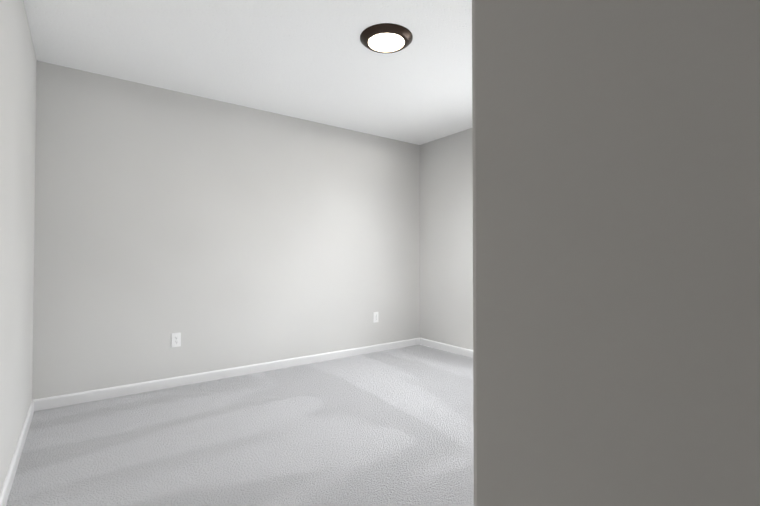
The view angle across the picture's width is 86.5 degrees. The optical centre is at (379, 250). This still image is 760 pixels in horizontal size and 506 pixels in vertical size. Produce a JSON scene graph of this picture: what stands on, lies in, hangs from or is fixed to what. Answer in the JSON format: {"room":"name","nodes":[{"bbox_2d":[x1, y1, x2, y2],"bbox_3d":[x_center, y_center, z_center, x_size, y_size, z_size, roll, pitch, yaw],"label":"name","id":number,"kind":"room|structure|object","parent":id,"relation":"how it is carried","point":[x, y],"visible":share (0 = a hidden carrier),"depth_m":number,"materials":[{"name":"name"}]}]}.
{"room":"empty bedroom","nodes":[
{"label":"empty bedroom","id":0,"kind":"room"},
{"bbox_2d":[0,0,36,492],"bbox_3d":[-1.214,-0.137,1.036,0.200,2.440,4.258,1,-1,-37],"label":"wall","id":1,"kind":"structure","parent":0,"point":[18,69],"depth_m":2.00,"materials":[{"name":"grey paint"}]},
{"bbox_2d":[0,400,33,505],"bbox_3d":[-1.184,1.046,1.155,0.013,0.078,4.045,1,-1,-37],"label":"baseboard","id":2,"kind":"structure","parent":1,"relation":"attached to","point":[8,483],"depth_m":2.01,"materials":[{"name":"white wood"}]},
{"bbox_2d":[32,61,419,399],"bbox_3d":[-1.017,-0.090,3.958,3.999,2.440,0.200,1,-1,-37],"label":"wall","id":3,"kind":"structure","parent":0,"point":[218,235],"depth_m":3.45,"materials":[{"name":"grey paint"}]},
{"bbox_2d":[171,333,180,346],"bbox_3d":[-1.678,0.739,3.324,0.070,0.114,0.008,1,-1,-37],"label":"outlet","id":4,"kind":"object","parent":3,"relation":"attached to","point":[175,339],"visible":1,"depth_m":3.32,"materials":[{"name":"white plastic"}]},
{"bbox_2d":[33,338,419,410],"bbox_3d":[-0.953,1.090,3.853,3.599,0.078,0.013,1,-1,-37],"label":"baseboard","id":5,"kind":"structure","parent":3,"relation":"attached to","point":[84,397],"depth_m":3.42,"materials":[{"name":"white wood"}]},
{"bbox_2d":[373,312,377,322],"bbox_3d":[-0.045,0.754,4.536,0.070,0.114,0.008,1,-1,-37],"label":"outlet","id":6,"kind":"object","parent":3,"relation":"attached to","point":[375,316],"visible":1,"depth_m":4.53,"materials":[{"name":"white plastic"}]},
{"bbox_2d":[6,344,473,505],"bbox_3d":[0.252,1.142,2.228,3.999,0.080,4.458,1,-1,-37],"label":"floor","id":7,"kind":"structure","parent":0,"point":[392,427],"depth_m":2.33,"materials":[{"name":"carpet"}]},
{"bbox_2d":[23,0,471,144],"bbox_3d":[0.252,-1.397,2.269,3.999,0.120,4.458,1,-1,-37],"label":"ceiling","id":8,"kind":"structure","parent":0,"point":[317,61],"depth_m":2.74,"materials":[{"name":"paint"}]},
{"bbox_2d":[360,23,412,52],"bbox_3d":[0.040,-1.316,2.541,0.332,0.034,0.332,1,-1,-37],"label":"recessed light","id":9,"kind":"object","parent":8,"relation":"in","point":[386,38],"visible":1,"depth_m":2.49,"materials":[{"name":"brown metal"}]},
{"bbox_2d":[420,128,472,349],"bbox_3d":[1.777,-0.099,3.380,0.200,2.440,4.059,1,-1,-37],"label":"wall","id":10,"kind":"structure","parent":0,"point":[446,239],"depth_m":4.58,"materials":[{"name":"grey paint"}]},
{"bbox_2d":[420,338,472,357],"bbox_3d":[1.696,1.081,3.292,0.013,0.078,4.045,1,-1,-37],"label":"baseboard","id":11,"kind":"structure","parent":10,"relation":"attached to","point":[449,348],"depth_m":4.54,"materials":[{"name":"white wood"}]},
{"bbox_2d":[472,0,759,505],"bbox_3d":[0.240,-0.154,0.029,0.115,2.440,0.507,1,-1,-37],"label":"wall","id":12,"kind":"structure","parent":0,"point":[616,246],"depth_m":0.14,"materials":[{"name":"grey paint"}]}
]}

